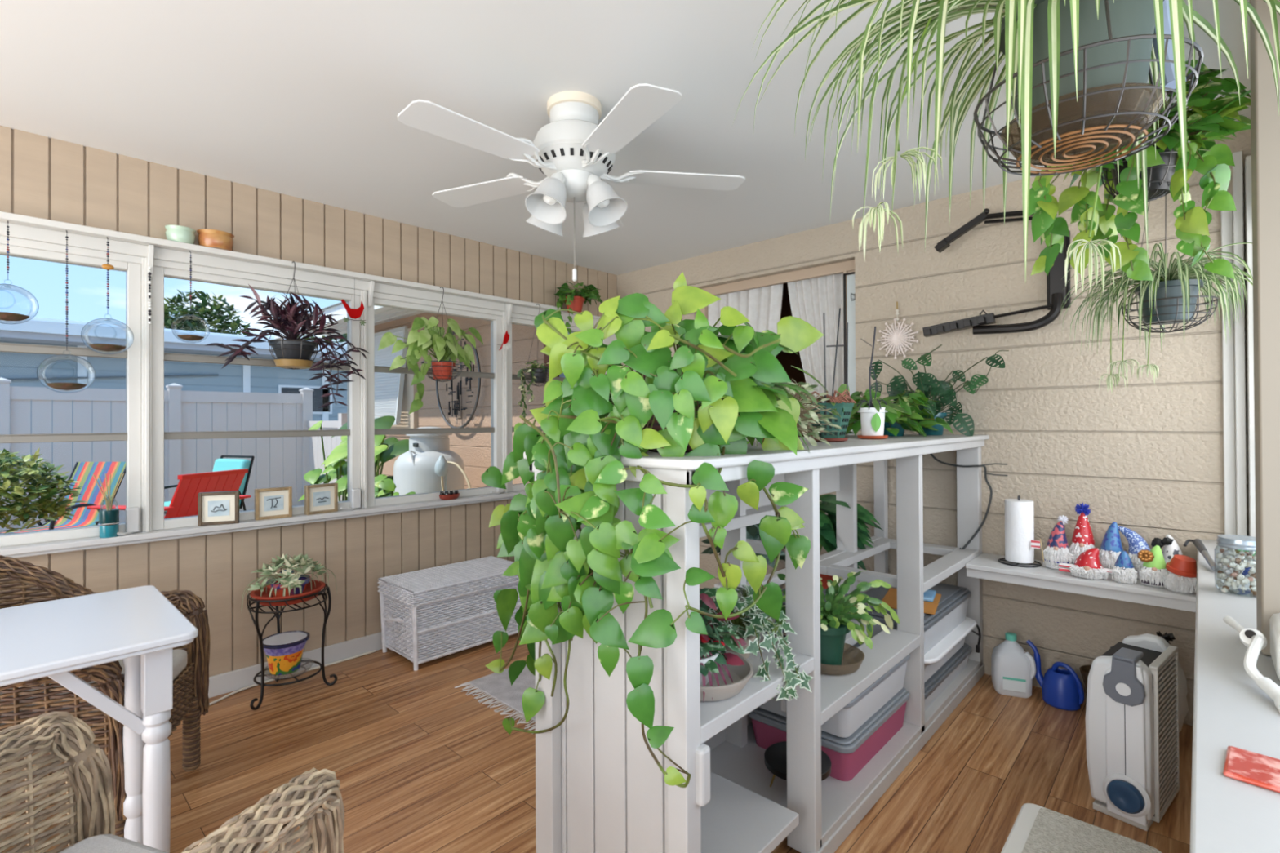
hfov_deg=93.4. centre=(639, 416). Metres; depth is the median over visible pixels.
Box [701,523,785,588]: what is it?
foliage
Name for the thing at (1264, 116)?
trim
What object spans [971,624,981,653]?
cable
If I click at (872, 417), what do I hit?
orchid pot
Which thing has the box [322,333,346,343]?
broadleaf tree
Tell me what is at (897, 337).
snowflake ornament
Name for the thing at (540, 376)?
pot
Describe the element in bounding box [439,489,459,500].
dish
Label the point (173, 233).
bowl
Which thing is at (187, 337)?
terrarium
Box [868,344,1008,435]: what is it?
plant
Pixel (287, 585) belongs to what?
succulent
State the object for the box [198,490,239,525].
picture frame
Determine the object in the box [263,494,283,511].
print
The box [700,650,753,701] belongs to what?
bowl
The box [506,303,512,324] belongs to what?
trim
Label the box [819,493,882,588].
peace lily
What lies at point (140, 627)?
dining table
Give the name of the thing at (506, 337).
bird
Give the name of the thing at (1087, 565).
gnome figurine
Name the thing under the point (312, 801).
wicker armchair
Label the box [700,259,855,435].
window
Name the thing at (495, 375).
window
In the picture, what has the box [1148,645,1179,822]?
grille
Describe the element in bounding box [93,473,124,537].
reed diffuser
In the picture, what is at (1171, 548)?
gnome figurine
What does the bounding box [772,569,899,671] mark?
planter
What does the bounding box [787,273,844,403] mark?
curtain
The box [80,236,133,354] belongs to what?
terrarium
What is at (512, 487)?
window
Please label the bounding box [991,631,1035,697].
milk jug
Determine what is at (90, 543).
trim
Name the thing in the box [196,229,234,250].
bowl
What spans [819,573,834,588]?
pot
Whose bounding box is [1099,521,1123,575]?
gnome figurine
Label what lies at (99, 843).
seat cushion
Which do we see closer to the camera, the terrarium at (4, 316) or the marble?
the marble
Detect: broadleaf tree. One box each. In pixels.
[164,289,253,335]
[297,333,329,342]
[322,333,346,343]
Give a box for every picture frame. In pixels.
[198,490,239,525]
[254,486,292,520]
[304,482,337,515]
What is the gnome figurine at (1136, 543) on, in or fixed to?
on the wall shelf
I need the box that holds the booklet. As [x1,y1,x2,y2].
[1222,746,1279,792]
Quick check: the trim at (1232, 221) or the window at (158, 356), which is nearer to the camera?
the trim at (1232, 221)
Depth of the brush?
2.27 m
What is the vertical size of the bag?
0.391 m
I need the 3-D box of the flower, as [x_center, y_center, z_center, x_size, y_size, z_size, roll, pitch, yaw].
[1.996,0.553,2.380,0.050,0.052,0.019,-1,0,43]
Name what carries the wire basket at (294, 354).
on the plant at (294, 353)
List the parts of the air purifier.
carry handle, panel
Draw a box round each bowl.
[164,225,195,244]
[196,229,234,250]
[700,650,753,701]
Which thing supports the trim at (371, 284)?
attached to the wall at (43, 177)
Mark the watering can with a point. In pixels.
(1061, 688)
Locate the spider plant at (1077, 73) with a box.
[733,0,1279,293]
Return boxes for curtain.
[707,284,782,439]
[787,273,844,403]
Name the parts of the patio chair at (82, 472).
arm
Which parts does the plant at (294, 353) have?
pot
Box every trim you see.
[0,211,599,328]
[0,489,527,558]
[141,257,617,532]
[147,244,154,277]
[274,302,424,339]
[368,280,374,306]
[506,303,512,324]
[543,343,559,434]
[1220,151,1255,537]
[1249,0,1279,655]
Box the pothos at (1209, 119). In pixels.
[1028,59,1250,280]
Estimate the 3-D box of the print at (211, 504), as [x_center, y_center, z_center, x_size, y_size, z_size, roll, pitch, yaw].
[-1.949,0.426,2.791,0.084,0.072,0.001,0,0,-25]
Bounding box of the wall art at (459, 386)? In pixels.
[435,332,480,427]
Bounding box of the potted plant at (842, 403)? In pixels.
[805,307,855,441]
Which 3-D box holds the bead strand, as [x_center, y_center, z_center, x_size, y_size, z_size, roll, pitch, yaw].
[-2.124,-0.561,2.613,0.012,0.326,0.012,0,0,-21]
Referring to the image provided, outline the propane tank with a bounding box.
[393,426,464,495]
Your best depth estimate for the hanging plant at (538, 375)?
4.01 m
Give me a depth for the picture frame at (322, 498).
3.11 m
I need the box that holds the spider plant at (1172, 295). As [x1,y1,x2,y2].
[1059,101,1253,391]
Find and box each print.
[208,499,229,516]
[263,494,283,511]
[313,490,330,506]
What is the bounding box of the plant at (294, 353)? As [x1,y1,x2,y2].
[205,261,368,408]
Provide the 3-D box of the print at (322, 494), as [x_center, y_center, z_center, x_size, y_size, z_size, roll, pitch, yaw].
[-1.644,0.427,3.118,0.001,0.072,0.084,-1,0,38]
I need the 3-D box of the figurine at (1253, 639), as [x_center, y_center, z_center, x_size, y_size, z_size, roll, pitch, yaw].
[1.165,0.464,1.137,0.050,0.095,0.347,-1,0,35]
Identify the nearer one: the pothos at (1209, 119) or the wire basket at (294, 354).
the pothos at (1209, 119)
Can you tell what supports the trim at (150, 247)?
attached to the wall at (43, 177)
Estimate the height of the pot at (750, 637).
0.060 m
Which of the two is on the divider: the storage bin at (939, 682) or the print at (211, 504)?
the storage bin at (939, 682)
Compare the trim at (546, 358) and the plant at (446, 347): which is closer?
the plant at (446, 347)
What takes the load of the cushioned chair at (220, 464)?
on the ground
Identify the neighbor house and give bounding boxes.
[0,316,346,503]
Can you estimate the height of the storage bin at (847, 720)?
0.148 m
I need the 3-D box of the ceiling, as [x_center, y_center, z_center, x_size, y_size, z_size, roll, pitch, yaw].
[-0.918,-1.189,1.237,4.010,0.120,6.360,-1,0,43]
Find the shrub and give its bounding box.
[0,447,87,533]
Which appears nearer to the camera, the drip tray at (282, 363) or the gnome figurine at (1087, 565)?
the gnome figurine at (1087, 565)
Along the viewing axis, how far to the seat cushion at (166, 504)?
6.78 m
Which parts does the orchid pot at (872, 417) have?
pot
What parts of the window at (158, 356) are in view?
sash rail, sash rail, crank handle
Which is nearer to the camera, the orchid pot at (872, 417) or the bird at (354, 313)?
the orchid pot at (872, 417)
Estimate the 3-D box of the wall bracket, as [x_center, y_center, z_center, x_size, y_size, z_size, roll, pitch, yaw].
[1.683,-0.693,2.882,0.614,0.607,0.120,-1,0,31]
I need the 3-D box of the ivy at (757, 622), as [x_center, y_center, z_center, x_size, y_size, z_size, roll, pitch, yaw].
[0.303,0.611,1.685,0.348,0.256,0.303,0,0,16]
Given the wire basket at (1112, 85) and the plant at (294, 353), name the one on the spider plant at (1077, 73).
the wire basket at (1112, 85)
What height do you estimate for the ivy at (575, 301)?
0.571 m
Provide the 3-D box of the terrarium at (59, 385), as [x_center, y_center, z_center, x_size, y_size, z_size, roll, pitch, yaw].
[-2.262,-0.414,2.381,0.170,0.648,0.170,-1,0,43]
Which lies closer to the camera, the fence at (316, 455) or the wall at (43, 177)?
the wall at (43, 177)
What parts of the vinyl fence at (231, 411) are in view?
post, panel, post, panel, post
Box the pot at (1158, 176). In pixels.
[1106,144,1177,198]
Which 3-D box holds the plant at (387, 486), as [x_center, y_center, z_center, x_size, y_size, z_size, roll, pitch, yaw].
[-2.027,0.951,4.840,0.507,0.960,0.452,0,0,-28]
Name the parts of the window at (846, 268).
sash, pane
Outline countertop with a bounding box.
[1190,538,1279,852]
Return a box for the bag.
[1177,662,1188,732]
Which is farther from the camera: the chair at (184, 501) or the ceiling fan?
the chair at (184, 501)
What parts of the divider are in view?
corner post, panel, corner post, shelf, shelf, shelf, shelf, rail, shelf, shelf rail, shelf rail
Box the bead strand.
[147,266,151,324]
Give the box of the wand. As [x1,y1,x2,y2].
[1183,538,1218,571]
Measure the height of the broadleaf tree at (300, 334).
5.043 m
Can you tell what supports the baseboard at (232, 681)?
attached to the wall at (43, 177)
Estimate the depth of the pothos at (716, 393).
1.35 m
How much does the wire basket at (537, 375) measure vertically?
0.115 m
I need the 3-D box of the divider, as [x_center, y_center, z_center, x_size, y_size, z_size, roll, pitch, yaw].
[0.702,0.687,2.312,0.600,1.185,2.375,-1,0,43]
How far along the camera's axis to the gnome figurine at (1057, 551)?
2.66 m
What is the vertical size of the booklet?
0.008 m
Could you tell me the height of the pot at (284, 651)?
0.149 m
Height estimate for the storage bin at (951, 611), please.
0.149 m
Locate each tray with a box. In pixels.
[273,359,313,368]
[924,616,976,663]
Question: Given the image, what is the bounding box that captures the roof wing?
[307,302,342,314]
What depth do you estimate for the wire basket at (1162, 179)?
1.69 m
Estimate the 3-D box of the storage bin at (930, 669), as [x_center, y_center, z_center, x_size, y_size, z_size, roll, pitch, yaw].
[1.240,1.046,2.791,0.349,0.100,0.660,-1,0,43]
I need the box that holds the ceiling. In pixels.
[0,0,1250,275]
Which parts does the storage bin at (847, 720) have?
lid panel, lid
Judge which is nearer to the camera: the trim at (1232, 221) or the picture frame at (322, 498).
the trim at (1232, 221)
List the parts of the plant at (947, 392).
pot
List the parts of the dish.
dish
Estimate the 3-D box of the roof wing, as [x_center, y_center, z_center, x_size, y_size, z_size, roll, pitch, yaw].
[-1.385,-1.606,7.828,5.740,0.740,4.420,-1,0,43]
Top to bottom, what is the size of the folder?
0.022 m
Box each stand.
[246,582,337,710]
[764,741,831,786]
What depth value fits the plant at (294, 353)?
2.93 m
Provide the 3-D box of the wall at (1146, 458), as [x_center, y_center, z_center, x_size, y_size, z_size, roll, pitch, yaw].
[-0.622,0.115,5.301,9.070,2.620,0.200,-1,0,43]
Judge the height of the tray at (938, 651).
0.018 m
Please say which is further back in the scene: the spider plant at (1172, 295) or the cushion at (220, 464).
the cushion at (220, 464)
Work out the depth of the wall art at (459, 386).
6.20 m
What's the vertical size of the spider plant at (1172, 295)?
1.076 m
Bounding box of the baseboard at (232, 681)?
[208,631,382,697]
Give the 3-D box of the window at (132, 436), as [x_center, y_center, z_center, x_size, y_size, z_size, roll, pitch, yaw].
[-2.472,-0.082,2.284,0.131,1.165,0.910,-1,0,43]
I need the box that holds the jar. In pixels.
[1214,534,1256,595]
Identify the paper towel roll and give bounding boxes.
[998,495,1041,567]
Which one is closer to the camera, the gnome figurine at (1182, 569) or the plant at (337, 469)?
the gnome figurine at (1182, 569)
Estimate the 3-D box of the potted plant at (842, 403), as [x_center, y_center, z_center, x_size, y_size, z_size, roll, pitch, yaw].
[0.704,-0.152,2.229,0.179,0.490,0.230,-1,0,43]
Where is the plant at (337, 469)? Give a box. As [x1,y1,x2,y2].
[297,420,398,501]
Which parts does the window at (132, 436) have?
sash rail, sash rail, crank handle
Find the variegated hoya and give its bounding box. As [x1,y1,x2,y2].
[755,378,841,446]
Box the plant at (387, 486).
[374,474,415,497]
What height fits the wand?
0.054 m
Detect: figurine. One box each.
[1031,515,1072,569]
[1058,547,1112,579]
[1068,502,1094,564]
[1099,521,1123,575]
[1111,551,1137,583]
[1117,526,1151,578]
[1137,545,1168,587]
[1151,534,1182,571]
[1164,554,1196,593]
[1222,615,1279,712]
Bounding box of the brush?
[1110,631,1175,648]
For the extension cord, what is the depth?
2.94 m
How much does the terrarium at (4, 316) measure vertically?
0.393 m
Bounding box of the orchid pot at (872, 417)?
[850,326,908,439]
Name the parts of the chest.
handle, lid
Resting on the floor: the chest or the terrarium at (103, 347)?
the chest
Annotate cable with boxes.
[208,649,375,705]
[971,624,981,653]
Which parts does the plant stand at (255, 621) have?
leg, leg, leg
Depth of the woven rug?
2.83 m
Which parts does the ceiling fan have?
blade, blade, blade arm, blade arm, lamp shade, lamp shade, bulb, lamp arm, pull chain, lamp arm, blade arm, blade, lamp shade, bulb, lamp shade, blade arm, blade, blade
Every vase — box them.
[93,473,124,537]
[1079,665,1091,705]
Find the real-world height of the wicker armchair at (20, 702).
0.844 m
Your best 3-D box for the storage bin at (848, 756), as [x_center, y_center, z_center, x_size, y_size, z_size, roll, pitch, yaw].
[0.725,1.131,2.287,0.400,0.145,0.580,-1,0,43]
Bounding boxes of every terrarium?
[0,220,39,324]
[36,230,95,391]
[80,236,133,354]
[171,250,209,342]
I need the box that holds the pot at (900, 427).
[883,422,904,435]
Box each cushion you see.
[58,834,168,852]
[164,501,170,511]
[212,458,250,506]
[1000,803,1162,852]
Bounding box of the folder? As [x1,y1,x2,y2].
[880,587,941,614]
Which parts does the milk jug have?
handle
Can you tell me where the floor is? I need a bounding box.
[0,632,1192,852]
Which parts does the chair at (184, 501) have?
arm, backrest, arm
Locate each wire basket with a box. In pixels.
[267,339,319,369]
[421,360,462,382]
[523,368,549,386]
[973,34,1204,176]
[1101,141,1191,202]
[1121,295,1218,333]
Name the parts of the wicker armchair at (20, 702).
leg, seat frame, leg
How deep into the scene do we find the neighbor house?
10.73 m
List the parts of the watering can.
spout, handle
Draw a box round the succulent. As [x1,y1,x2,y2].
[240,553,337,612]
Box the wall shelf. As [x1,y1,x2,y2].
[965,552,1196,612]
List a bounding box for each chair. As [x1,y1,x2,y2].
[0,462,125,533]
[86,468,251,518]
[164,455,254,514]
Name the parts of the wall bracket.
plate, plate, arm, arm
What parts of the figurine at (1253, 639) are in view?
knob, lever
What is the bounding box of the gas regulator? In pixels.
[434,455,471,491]
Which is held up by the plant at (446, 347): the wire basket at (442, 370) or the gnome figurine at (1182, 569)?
the wire basket at (442, 370)
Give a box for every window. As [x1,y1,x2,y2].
[0,244,141,546]
[151,266,360,530]
[367,297,503,506]
[507,317,593,492]
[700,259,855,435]
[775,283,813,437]
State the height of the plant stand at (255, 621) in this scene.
0.476 m
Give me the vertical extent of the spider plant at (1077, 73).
0.970 m
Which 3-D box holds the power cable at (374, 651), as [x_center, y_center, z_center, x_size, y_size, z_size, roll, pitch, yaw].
[-1.792,1.290,2.918,0.069,0.010,1.043,-1,0,37]
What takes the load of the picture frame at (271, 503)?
on the trim at (90, 543)
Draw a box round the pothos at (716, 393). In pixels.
[481,271,829,787]
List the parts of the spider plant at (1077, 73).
pot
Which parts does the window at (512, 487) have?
sash rail, sash rail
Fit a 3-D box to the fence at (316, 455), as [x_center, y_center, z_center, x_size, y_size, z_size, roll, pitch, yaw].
[-4.507,0.716,8.692,1.452,1.500,0.120,-1,0,43]
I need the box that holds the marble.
[1227,548,1255,576]
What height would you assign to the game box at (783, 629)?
0.075 m
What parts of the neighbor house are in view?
trim post, trim post, pane, trim post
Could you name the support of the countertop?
attached to the wall
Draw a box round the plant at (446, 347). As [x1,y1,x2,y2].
[377,286,483,413]
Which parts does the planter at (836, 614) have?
pot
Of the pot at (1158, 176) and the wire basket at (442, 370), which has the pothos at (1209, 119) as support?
the pot at (1158, 176)
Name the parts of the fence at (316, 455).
post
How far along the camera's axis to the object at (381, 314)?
6.93 m
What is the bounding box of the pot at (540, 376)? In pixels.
[528,368,549,383]
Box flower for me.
[1137,549,1154,562]
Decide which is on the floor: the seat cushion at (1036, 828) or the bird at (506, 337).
the seat cushion at (1036, 828)
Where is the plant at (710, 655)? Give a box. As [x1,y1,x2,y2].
[699,587,746,699]
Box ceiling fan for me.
[397,83,745,281]
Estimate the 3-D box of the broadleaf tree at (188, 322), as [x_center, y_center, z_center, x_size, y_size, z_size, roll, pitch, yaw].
[-15.455,-1.508,21.467,3.339,6.237,3.703,0,0,-14]
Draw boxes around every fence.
[0,377,313,534]
[306,413,346,501]
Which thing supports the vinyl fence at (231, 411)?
on the ground
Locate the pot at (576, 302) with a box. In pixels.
[564,296,585,313]
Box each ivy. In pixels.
[553,281,602,333]
[699,583,813,701]
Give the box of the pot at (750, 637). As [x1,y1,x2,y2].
[720,633,755,658]
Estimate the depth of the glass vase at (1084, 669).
2.58 m
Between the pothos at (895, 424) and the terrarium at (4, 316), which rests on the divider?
the pothos at (895, 424)
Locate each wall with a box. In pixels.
[0,125,617,676]
[373,128,1251,725]
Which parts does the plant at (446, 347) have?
pot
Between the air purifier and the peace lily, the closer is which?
the air purifier
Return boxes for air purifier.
[1084,633,1179,831]
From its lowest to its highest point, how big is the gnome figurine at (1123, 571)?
0.125 m
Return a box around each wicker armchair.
[0,555,209,837]
[0,711,344,852]
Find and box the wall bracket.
[922,208,1071,337]
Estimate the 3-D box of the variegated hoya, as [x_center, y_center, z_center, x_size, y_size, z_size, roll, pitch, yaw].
[0.456,-0.011,2.033,0.437,0.241,0.428,0,0,13]
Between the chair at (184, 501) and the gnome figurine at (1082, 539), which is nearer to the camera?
the gnome figurine at (1082, 539)
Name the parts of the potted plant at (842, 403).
pot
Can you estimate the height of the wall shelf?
0.062 m
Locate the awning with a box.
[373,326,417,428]
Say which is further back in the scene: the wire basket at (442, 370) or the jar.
the wire basket at (442, 370)
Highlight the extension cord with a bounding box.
[929,453,1007,549]
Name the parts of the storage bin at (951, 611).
lid panel, lid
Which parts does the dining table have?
edge moulding, leg, leg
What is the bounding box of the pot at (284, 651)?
[262,631,310,675]
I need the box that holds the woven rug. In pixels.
[454,663,535,733]
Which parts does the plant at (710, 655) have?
pot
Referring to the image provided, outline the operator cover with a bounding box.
[1269,613,1279,679]
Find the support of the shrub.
in the brick planter
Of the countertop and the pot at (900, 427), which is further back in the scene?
the pot at (900, 427)
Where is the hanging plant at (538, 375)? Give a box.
[517,303,549,422]
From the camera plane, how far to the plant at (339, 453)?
5.71 m
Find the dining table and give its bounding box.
[0,585,198,852]
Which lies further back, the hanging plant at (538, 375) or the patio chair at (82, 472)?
the patio chair at (82, 472)
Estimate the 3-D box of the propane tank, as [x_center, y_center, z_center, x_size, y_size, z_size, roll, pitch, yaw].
[-1.972,0.766,5.654,0.630,1.335,0.630,-1,0,43]
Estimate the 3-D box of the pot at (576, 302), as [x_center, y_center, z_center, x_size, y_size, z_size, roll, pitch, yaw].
[-0.465,-0.787,4.283,0.152,0.100,0.152,-1,0,43]
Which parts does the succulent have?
pot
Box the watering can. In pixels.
[1026,639,1084,711]
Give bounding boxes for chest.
[377,555,521,671]
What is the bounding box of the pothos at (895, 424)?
[845,388,954,436]
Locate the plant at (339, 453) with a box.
[324,415,408,497]
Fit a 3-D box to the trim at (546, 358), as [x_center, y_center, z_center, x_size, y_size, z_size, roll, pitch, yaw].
[-0.573,-0.226,5.167,0.630,1.340,0.130,-1,0,43]
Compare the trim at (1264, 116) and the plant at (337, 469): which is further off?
the plant at (337, 469)
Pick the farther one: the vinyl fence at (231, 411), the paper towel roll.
the vinyl fence at (231, 411)
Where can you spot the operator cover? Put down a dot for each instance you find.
(1274, 620)
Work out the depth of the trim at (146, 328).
2.63 m
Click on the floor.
(420, 765)
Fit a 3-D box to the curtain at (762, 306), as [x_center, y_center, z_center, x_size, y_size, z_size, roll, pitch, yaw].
[0.697,-0.310,4.092,0.615,1.100,0.040,-1,0,43]
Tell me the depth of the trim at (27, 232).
2.85 m
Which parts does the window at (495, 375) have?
sash rail, sash rail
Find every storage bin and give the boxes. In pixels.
[747,687,909,781]
[759,642,910,737]
[852,582,971,654]
[924,637,964,682]
[924,643,972,710]
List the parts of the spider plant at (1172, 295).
pot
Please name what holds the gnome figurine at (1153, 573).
on the wall shelf
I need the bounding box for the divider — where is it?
[523,434,989,852]
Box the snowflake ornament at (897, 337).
[876,301,918,359]
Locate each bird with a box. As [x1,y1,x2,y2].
[341,277,365,325]
[498,330,512,350]
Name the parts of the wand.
handle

